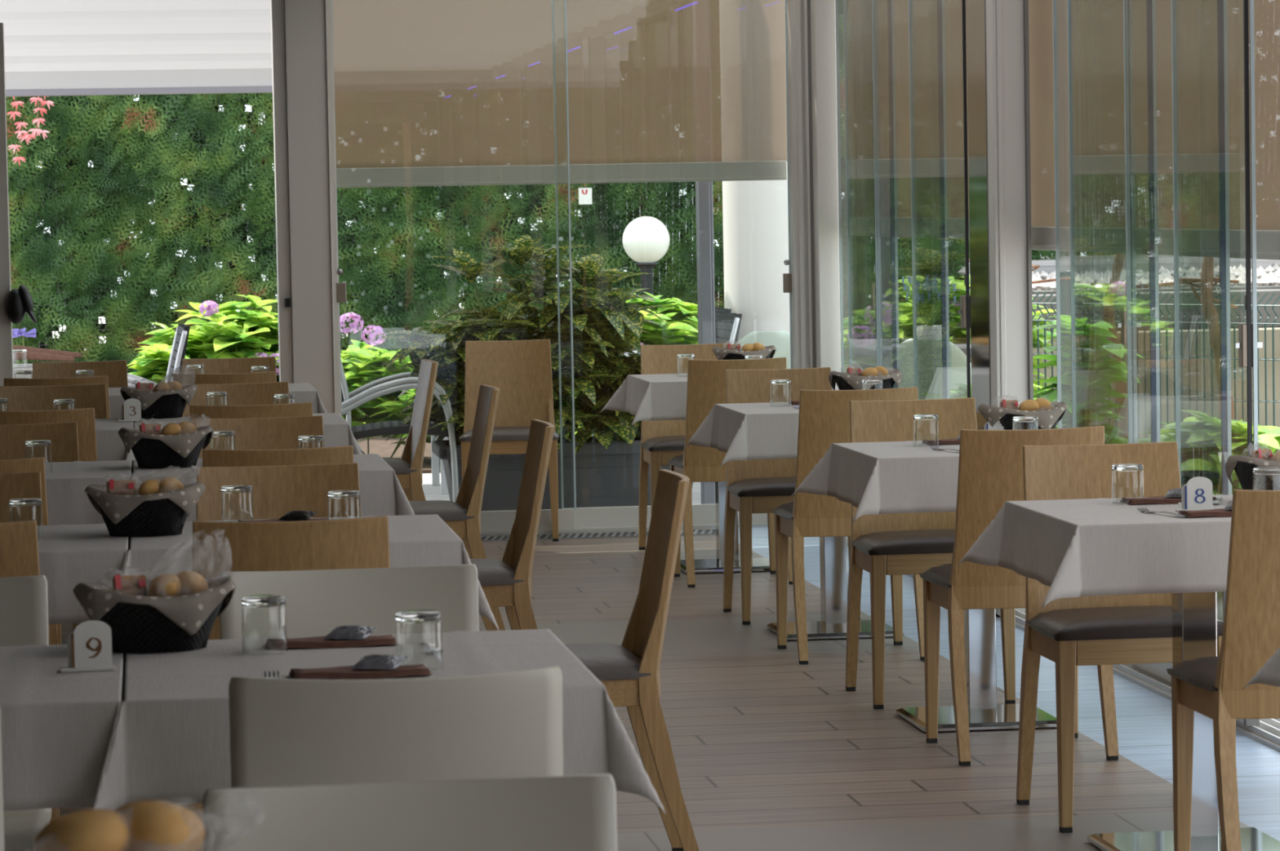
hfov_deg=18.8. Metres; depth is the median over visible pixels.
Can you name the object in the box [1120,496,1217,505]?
napkin
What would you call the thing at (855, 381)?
liner
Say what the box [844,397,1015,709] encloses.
dining chair
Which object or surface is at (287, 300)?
door stop
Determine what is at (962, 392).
hydrangea bush
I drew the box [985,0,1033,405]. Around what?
window frame
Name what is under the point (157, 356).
hydrangea bush
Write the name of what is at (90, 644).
number card
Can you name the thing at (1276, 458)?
bread bag
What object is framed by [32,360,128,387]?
dining chair
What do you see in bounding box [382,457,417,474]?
seat cushion
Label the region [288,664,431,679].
napkin
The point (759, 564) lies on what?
pedestal table
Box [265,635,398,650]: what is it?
napkin
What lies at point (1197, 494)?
number card
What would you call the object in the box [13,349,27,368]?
tumbler
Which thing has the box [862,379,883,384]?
tumbler
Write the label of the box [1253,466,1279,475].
tumbler
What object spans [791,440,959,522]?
tablecloth
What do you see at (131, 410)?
number card
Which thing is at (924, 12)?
roller blind
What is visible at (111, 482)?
print
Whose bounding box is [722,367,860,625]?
dining chair
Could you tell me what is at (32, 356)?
napkin
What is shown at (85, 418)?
dining chair
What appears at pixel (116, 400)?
tablecloth
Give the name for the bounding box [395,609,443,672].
tumbler
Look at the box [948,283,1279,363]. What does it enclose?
railing
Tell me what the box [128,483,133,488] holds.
print
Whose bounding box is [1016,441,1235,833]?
dining chair
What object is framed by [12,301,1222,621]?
terrace
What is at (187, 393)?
liner
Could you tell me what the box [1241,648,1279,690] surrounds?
tablecloth
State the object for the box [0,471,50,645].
dining chair
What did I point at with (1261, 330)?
fence
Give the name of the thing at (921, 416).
tumbler
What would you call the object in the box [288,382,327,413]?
tablecloth
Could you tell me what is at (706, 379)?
dining chair
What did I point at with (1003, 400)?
print
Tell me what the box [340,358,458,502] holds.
armchair
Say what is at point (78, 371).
tumbler
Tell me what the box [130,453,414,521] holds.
tablecloth
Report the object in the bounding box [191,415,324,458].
dining chair
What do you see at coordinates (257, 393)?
dining chair
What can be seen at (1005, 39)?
window frame
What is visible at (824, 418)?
dining chair
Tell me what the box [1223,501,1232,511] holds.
sachet
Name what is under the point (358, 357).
hydrangea bush
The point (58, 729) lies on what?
tablecloth
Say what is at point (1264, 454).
packet
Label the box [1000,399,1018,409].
packet
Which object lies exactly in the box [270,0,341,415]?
window frame
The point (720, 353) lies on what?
liner
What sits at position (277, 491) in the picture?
dining chair
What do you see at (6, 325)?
window frame
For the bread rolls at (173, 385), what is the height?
0.111 m
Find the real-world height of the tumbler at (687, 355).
0.090 m
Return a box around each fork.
[264,671,279,679]
[422,639,443,654]
[929,446,959,452]
[1137,507,1186,516]
[1213,494,1222,503]
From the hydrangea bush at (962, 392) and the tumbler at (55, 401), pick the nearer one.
the tumbler at (55, 401)
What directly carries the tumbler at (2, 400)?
on the tablecloth at (110, 446)
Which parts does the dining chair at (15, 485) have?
backrest, leg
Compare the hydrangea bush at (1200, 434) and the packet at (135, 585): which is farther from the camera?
the hydrangea bush at (1200, 434)
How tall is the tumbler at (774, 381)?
0.090 m
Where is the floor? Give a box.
[59,526,1279,850]
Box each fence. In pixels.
[1031,271,1279,439]
[1032,327,1279,431]
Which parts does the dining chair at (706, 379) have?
leg, seat frame, leg, backrest, leg, leg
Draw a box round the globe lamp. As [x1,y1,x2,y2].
[622,216,670,301]
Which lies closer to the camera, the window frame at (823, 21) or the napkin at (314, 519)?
the napkin at (314, 519)
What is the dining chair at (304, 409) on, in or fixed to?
on the floor
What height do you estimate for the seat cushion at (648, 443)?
0.047 m
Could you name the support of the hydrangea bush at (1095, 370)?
on the terrace
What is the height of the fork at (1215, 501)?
0.009 m
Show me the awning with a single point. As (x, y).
(52, 47)
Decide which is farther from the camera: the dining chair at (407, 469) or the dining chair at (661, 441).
the dining chair at (661, 441)
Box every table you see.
[431,422,593,494]
[680,481,769,573]
[766,536,904,640]
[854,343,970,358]
[895,608,1056,732]
[1087,592,1279,850]
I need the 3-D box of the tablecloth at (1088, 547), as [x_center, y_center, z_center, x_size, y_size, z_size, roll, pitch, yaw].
[1.259,0.282,8.769,0.924,0.198,0.904,-1,3,-7]
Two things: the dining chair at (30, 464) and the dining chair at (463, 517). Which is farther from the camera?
the dining chair at (463, 517)
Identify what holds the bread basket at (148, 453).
on the tablecloth at (381, 492)
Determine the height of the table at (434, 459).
0.735 m
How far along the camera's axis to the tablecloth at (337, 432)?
12.82 m
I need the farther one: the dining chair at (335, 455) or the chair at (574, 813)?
the dining chair at (335, 455)
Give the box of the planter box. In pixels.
[431,436,693,511]
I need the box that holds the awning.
[0,0,272,96]
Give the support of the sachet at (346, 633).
on the napkin at (316, 642)
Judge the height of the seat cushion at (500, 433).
0.047 m
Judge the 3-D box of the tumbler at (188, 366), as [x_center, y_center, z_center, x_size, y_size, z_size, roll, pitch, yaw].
[-1.803,-0.202,15.702,0.074,0.090,0.074,-1,3,-7]
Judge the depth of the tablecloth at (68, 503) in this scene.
10.44 m
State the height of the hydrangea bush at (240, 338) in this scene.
1.006 m
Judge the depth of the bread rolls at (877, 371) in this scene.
13.55 m
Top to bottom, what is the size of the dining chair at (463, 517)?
0.889 m
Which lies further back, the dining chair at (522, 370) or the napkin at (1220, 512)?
the dining chair at (522, 370)
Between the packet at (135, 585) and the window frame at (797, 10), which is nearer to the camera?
the packet at (135, 585)
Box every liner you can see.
[72,576,235,635]
[84,482,205,524]
[118,425,213,457]
[120,384,197,410]
[711,345,776,359]
[828,368,901,390]
[977,401,1067,429]
[1225,455,1279,488]
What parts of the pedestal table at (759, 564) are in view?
plate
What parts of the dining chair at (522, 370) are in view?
leg, leg, seat frame, backrest, leg, leg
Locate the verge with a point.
(1141, 436)
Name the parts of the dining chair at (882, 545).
leg, leg, seat frame, backrest, leg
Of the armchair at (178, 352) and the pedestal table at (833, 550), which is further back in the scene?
the armchair at (178, 352)
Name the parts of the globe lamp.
globe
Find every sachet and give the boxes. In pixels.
[278,511,316,521]
[323,625,377,640]
[350,654,408,671]
[1164,488,1181,498]
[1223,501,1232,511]
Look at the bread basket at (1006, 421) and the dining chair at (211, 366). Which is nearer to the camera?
the bread basket at (1006, 421)
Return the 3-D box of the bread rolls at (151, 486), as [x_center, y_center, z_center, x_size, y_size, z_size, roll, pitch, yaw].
[-1.048,0.129,8.554,0.152,0.081,0.081,-1,3,1]
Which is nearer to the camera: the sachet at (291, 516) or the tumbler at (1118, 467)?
the sachet at (291, 516)
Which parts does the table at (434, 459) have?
leg, leg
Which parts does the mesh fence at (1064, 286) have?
post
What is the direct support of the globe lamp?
on the bed
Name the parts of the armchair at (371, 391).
backrest, seat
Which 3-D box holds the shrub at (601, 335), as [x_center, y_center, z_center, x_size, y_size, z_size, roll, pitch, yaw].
[-0.523,-0.345,18.846,1.482,1.170,1.077,-2,4,-22]
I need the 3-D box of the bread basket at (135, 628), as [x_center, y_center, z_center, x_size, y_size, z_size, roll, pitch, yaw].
[-0.788,0.312,6.308,0.246,0.106,0.190,-2,3,-14]
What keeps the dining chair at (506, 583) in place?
on the floor
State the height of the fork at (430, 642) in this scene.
0.009 m
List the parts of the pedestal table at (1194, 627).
plate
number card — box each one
[60,620,115,672]
[117,398,142,422]
[983,420,1004,430]
[1175,476,1213,511]
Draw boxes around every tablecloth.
[0,644,124,811]
[13,364,32,378]
[36,524,129,624]
[44,460,132,525]
[94,418,133,461]
[105,629,666,815]
[108,386,134,418]
[122,514,499,631]
[125,413,364,462]
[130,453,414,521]
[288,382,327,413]
[397,354,566,402]
[600,373,687,426]
[684,402,799,466]
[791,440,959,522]
[956,494,1232,608]
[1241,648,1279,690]
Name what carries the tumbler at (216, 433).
on the tablecloth at (381, 492)
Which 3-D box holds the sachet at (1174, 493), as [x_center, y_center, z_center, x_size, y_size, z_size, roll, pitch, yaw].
[1.250,0.157,8.919,0.074,0.021,0.052,0,4,21]
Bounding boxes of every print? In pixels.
[109,479,114,489]
[115,574,121,589]
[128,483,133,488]
[137,579,146,586]
[141,422,145,431]
[1002,399,1005,407]
[1257,448,1262,458]
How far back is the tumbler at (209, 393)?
13.27 m
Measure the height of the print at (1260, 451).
0.022 m
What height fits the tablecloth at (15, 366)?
0.274 m
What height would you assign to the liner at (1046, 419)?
0.085 m
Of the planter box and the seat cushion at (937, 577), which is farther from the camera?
the planter box
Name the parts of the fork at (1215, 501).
handle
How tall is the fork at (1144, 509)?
0.009 m
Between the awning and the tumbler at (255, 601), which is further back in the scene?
the awning
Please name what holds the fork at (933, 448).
on the tablecloth at (886, 477)
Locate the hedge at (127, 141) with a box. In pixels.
[5,0,1070,415]
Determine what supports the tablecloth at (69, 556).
on the pedestal table
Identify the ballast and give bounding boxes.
[948,263,1279,291]
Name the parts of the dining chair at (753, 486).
leg, leg, seat frame, backrest, leg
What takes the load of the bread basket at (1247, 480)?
on the tablecloth at (1088, 547)
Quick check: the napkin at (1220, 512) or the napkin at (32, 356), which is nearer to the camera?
the napkin at (1220, 512)
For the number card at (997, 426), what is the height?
0.078 m
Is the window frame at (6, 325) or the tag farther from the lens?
the tag
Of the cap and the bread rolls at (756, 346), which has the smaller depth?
the bread rolls at (756, 346)
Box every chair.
[0,383,107,418]
[0,408,97,462]
[0,422,79,631]
[0,457,61,809]
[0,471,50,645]
[0,520,59,822]
[0,575,51,850]
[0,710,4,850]
[4,375,110,418]
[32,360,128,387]
[173,371,275,384]
[181,382,289,417]
[182,356,276,382]
[187,515,390,850]
[189,402,312,423]
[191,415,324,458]
[196,462,361,521]
[202,445,353,466]
[202,774,617,850]
[219,564,479,639]
[228,666,563,788]
[382,359,438,501]
[408,384,505,631]
[459,339,559,542]
[469,419,555,630]
[564,469,698,850]
[638,342,738,550]
[667,357,792,587]
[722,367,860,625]
[736,330,791,368]
[771,386,924,665]
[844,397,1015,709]
[882,337,971,399]
[919,426,1119,766]
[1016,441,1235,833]
[1166,489,1279,850]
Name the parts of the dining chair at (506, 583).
seat frame, leg, leg, backrest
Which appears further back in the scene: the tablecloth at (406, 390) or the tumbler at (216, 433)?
the tablecloth at (406, 390)
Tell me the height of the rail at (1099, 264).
0.150 m
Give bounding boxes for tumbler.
[0,398,8,410]
[8,497,43,541]
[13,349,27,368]
[14,370,32,374]
[24,440,52,474]
[53,399,75,410]
[75,369,93,373]
[186,364,204,373]
[206,391,227,396]
[208,431,235,449]
[221,484,253,513]
[241,595,288,655]
[251,365,269,369]
[273,393,295,403]
[297,435,324,441]
[327,489,360,514]
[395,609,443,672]
[676,353,694,376]
[744,355,762,359]
[769,379,791,406]
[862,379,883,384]
[913,413,938,446]
[1012,416,1038,430]
[1111,463,1143,505]
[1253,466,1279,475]
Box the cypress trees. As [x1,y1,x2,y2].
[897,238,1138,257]
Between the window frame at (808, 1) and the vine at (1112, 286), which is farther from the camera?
the vine at (1112, 286)
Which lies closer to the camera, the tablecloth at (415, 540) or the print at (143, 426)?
the tablecloth at (415, 540)
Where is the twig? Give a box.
[6,96,54,165]
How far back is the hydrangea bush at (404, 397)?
22.38 m
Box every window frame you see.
[0,22,13,386]
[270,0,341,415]
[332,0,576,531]
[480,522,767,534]
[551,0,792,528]
[786,0,813,368]
[806,0,816,368]
[809,0,840,390]
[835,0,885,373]
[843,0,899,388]
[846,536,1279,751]
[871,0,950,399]
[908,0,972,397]
[966,0,990,430]
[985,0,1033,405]
[986,0,1028,617]
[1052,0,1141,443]
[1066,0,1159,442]
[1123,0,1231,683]
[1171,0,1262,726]
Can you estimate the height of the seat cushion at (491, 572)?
0.047 m
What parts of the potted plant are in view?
pot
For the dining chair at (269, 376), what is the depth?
14.63 m
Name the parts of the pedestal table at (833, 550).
plate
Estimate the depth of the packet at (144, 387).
13.39 m
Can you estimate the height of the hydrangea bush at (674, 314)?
0.980 m
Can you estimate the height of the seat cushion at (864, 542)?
0.047 m
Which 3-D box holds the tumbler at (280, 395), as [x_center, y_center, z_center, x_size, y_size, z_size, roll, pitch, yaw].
[-1.201,-0.062,13.070,0.074,0.090,0.074,-1,3,-7]
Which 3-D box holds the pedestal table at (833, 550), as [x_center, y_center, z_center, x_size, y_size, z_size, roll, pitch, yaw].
[0.667,0.327,13.382,0.690,0.779,0.690,-1,3,-7]
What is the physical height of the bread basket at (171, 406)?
0.106 m
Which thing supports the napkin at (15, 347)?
on the tablecloth at (15, 366)
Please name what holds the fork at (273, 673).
on the tablecloth at (171, 743)
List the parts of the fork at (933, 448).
handle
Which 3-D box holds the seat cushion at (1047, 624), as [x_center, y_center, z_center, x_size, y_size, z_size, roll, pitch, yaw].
[1.172,0.468,9.279,0.444,0.047,0.364,-1,3,-7]
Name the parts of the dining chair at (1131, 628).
leg, leg, seat frame, backrest, leg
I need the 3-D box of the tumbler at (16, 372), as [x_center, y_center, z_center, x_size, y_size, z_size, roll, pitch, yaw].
[-2.456,-0.173,15.418,0.074,0.090,0.074,-1,3,-7]
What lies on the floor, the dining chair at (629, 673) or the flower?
the dining chair at (629, 673)
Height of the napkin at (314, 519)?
0.013 m
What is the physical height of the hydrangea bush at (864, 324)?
1.036 m
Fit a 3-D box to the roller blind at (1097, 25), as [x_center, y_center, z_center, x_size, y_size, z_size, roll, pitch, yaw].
[1.686,-1.184,11.900,0.065,1.323,4.570,-1,3,-7]
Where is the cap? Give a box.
[5,284,36,324]
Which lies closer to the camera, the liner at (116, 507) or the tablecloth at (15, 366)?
the liner at (116, 507)
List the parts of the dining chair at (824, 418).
leg, seat frame, leg, backrest, leg, leg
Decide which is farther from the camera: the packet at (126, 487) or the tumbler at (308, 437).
the tumbler at (308, 437)
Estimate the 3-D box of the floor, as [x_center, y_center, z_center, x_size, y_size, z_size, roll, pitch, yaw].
[-0.861,1.223,5.833,6.300,0.080,23.640,-1,3,-7]
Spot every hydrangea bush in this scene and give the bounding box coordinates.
[127,343,191,384]
[133,294,279,382]
[339,312,413,457]
[358,389,463,444]
[567,426,591,436]
[597,292,697,355]
[840,274,1057,398]
[923,382,1066,428]
[1032,315,1145,444]
[1126,409,1279,495]
[1216,591,1222,598]
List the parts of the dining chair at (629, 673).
seat frame, leg, backrest, leg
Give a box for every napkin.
[13,345,81,358]
[13,351,75,361]
[237,518,329,522]
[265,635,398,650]
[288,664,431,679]
[787,400,799,404]
[921,439,959,444]
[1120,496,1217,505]
[1177,508,1231,517]
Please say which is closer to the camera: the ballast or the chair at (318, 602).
the chair at (318, 602)
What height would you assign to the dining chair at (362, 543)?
0.889 m
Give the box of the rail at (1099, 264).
[927,254,1279,279]
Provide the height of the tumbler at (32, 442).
0.090 m
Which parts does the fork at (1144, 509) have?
handle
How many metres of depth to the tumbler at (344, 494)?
8.50 m
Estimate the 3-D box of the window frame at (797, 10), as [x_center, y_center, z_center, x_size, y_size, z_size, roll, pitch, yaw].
[0.738,-0.847,17.814,0.073,2.620,0.150,-1,3,-7]
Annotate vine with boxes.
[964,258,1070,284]
[1090,253,1140,439]
[1143,257,1239,419]
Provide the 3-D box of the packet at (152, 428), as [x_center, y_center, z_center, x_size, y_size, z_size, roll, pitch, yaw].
[-1.372,0.010,10.799,0.090,0.064,0.051,-3,4,-30]
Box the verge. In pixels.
[1117,431,1279,439]
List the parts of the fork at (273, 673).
handle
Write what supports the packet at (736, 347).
in the liner at (720, 353)
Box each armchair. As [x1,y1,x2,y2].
[127,324,190,387]
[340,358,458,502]
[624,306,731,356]
[715,311,742,344]
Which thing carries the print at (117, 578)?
attached to the packet at (135, 585)
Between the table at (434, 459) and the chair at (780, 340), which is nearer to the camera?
the chair at (780, 340)
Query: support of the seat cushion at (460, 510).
on the dining chair at (463, 517)
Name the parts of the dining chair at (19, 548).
backrest, leg, leg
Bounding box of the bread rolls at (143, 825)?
[33,800,204,850]
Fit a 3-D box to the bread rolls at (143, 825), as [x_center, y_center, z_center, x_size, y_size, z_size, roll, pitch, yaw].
[-0.455,0.370,3.503,0.240,0.062,0.093,-3,4,-24]
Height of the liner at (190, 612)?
0.085 m
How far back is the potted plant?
19.98 m
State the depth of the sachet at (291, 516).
8.73 m
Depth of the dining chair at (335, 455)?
9.94 m
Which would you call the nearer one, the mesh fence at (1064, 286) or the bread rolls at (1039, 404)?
the bread rolls at (1039, 404)
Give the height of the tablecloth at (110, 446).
0.198 m
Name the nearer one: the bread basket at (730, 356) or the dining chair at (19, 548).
the dining chair at (19, 548)
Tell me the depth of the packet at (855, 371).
13.55 m
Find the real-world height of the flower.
0.897 m
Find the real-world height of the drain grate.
0.004 m
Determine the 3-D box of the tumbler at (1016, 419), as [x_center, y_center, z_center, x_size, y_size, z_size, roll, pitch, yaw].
[1.089,0.020,10.924,0.074,0.090,0.074,-1,3,-7]
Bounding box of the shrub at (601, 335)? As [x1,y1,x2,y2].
[375,234,668,454]
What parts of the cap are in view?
crown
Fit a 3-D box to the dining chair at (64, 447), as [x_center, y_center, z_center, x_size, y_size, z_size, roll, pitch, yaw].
[-1.810,0.449,11.159,0.444,0.889,0.479,-1,3,-7]
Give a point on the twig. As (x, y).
(36, 131)
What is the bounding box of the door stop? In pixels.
[284,297,290,306]
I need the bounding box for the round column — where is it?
[722,14,790,342]
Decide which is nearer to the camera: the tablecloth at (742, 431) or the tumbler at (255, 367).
the tablecloth at (742, 431)
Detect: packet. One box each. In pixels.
[106,479,136,495]
[111,574,146,596]
[135,382,154,391]
[138,422,160,435]
[725,343,740,351]
[846,367,861,376]
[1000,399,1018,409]
[1251,448,1273,460]
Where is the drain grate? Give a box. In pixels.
[480,529,715,541]
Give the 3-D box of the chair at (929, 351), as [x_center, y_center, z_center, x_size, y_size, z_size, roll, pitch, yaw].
[1.331,0.005,18.235,0.488,0.850,0.506,-1,3,-2]
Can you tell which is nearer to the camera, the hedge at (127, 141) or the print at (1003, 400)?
the print at (1003, 400)
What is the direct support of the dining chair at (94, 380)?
on the floor
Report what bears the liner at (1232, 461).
in the bread basket at (1247, 480)
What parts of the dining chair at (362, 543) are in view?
leg, backrest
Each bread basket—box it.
[95,498,186,537]
[98,585,222,653]
[124,391,186,418]
[131,434,207,468]
[722,351,772,359]
[832,373,894,390]
[999,406,1059,430]
[1234,461,1279,490]
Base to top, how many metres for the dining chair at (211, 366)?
0.889 m
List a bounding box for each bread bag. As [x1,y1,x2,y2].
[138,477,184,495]
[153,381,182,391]
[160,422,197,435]
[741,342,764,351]
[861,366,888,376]
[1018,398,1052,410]
[1272,450,1279,462]
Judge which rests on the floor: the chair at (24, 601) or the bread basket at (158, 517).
the chair at (24, 601)
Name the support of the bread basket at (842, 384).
on the tablecloth at (742, 431)
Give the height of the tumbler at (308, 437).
0.090 m
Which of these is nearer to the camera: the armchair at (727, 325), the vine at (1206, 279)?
the vine at (1206, 279)
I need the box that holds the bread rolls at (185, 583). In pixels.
[146,571,208,596]
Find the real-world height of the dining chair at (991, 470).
0.889 m
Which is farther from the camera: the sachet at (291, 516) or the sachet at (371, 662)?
the sachet at (291, 516)
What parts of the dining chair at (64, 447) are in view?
backrest, leg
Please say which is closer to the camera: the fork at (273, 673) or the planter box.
the fork at (273, 673)
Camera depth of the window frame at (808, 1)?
17.73 m
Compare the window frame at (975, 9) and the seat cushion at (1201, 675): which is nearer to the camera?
the seat cushion at (1201, 675)
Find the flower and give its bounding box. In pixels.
[12,328,36,364]
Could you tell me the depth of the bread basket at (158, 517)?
8.49 m
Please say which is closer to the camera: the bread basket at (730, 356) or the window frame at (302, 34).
the bread basket at (730, 356)
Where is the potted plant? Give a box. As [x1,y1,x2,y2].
[902,275,955,339]
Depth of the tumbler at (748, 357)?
15.58 m
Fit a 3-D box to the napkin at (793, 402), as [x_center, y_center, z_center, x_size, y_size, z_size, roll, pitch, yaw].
[0.628,-0.082,13.526,0.210,0.013,0.088,-2,3,-10]
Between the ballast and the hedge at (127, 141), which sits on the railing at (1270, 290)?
the ballast
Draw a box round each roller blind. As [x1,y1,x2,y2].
[332,0,786,187]
[846,0,969,239]
[1028,0,1279,260]
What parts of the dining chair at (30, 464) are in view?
backrest, leg, leg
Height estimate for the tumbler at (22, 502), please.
0.090 m
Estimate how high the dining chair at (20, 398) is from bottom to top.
0.889 m
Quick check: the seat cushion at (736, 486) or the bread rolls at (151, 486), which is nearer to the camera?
the bread rolls at (151, 486)
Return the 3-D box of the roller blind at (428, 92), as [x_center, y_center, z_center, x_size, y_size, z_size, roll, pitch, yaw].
[-0.371,-1.629,17.785,2.110,1.034,0.050,-1,3,-7]
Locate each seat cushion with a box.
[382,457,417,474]
[408,500,474,521]
[459,426,559,441]
[469,559,524,586]
[564,643,651,680]
[640,435,684,451]
[667,454,683,468]
[726,476,795,497]
[771,502,793,520]
[851,529,955,555]
[919,564,951,589]
[1026,606,1223,641]
[1166,656,1218,693]
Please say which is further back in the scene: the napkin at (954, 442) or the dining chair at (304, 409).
the dining chair at (304, 409)
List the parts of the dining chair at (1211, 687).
leg, seat frame, leg, backrest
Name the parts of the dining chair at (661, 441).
leg, leg, seat frame, backrest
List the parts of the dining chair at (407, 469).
seat frame, leg, leg, backrest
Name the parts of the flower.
stem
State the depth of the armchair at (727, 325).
20.14 m
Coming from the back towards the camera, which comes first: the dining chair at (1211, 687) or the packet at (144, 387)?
the packet at (144, 387)
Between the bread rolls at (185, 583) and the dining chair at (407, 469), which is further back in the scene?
the dining chair at (407, 469)
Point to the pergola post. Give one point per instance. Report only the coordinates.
(704, 189)
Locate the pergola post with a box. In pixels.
[695,181,715,504]
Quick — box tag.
[578,183,591,204]
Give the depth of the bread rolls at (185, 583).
6.29 m
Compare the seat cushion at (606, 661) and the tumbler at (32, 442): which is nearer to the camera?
the seat cushion at (606, 661)
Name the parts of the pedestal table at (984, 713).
plate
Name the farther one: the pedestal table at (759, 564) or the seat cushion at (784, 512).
the pedestal table at (759, 564)
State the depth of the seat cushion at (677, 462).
15.37 m
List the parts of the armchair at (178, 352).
backrest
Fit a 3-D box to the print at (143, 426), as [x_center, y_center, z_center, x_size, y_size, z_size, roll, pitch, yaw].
[-1.382,0.004,10.766,0.010,0.022,0.004,-3,4,-30]
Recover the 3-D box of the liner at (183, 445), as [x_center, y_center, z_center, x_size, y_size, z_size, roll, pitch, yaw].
[-1.323,0.045,10.810,0.266,0.085,0.212,-2,3,-13]
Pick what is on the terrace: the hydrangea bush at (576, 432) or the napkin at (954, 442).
the hydrangea bush at (576, 432)
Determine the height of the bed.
0.030 m
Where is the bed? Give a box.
[357,422,440,473]
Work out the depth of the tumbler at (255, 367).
15.42 m
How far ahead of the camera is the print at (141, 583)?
6.29 m
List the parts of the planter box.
panel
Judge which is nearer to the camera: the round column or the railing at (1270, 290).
the round column
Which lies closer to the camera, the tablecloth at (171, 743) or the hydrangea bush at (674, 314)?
the tablecloth at (171, 743)
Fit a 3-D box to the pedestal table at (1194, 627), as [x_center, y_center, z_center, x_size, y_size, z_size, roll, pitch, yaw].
[1.259,0.581,8.777,0.690,0.779,0.690,-1,3,-7]
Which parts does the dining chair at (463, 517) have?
seat frame, leg, backrest, leg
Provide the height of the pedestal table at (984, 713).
0.779 m
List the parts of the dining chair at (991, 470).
leg, seat frame, leg, backrest, leg, leg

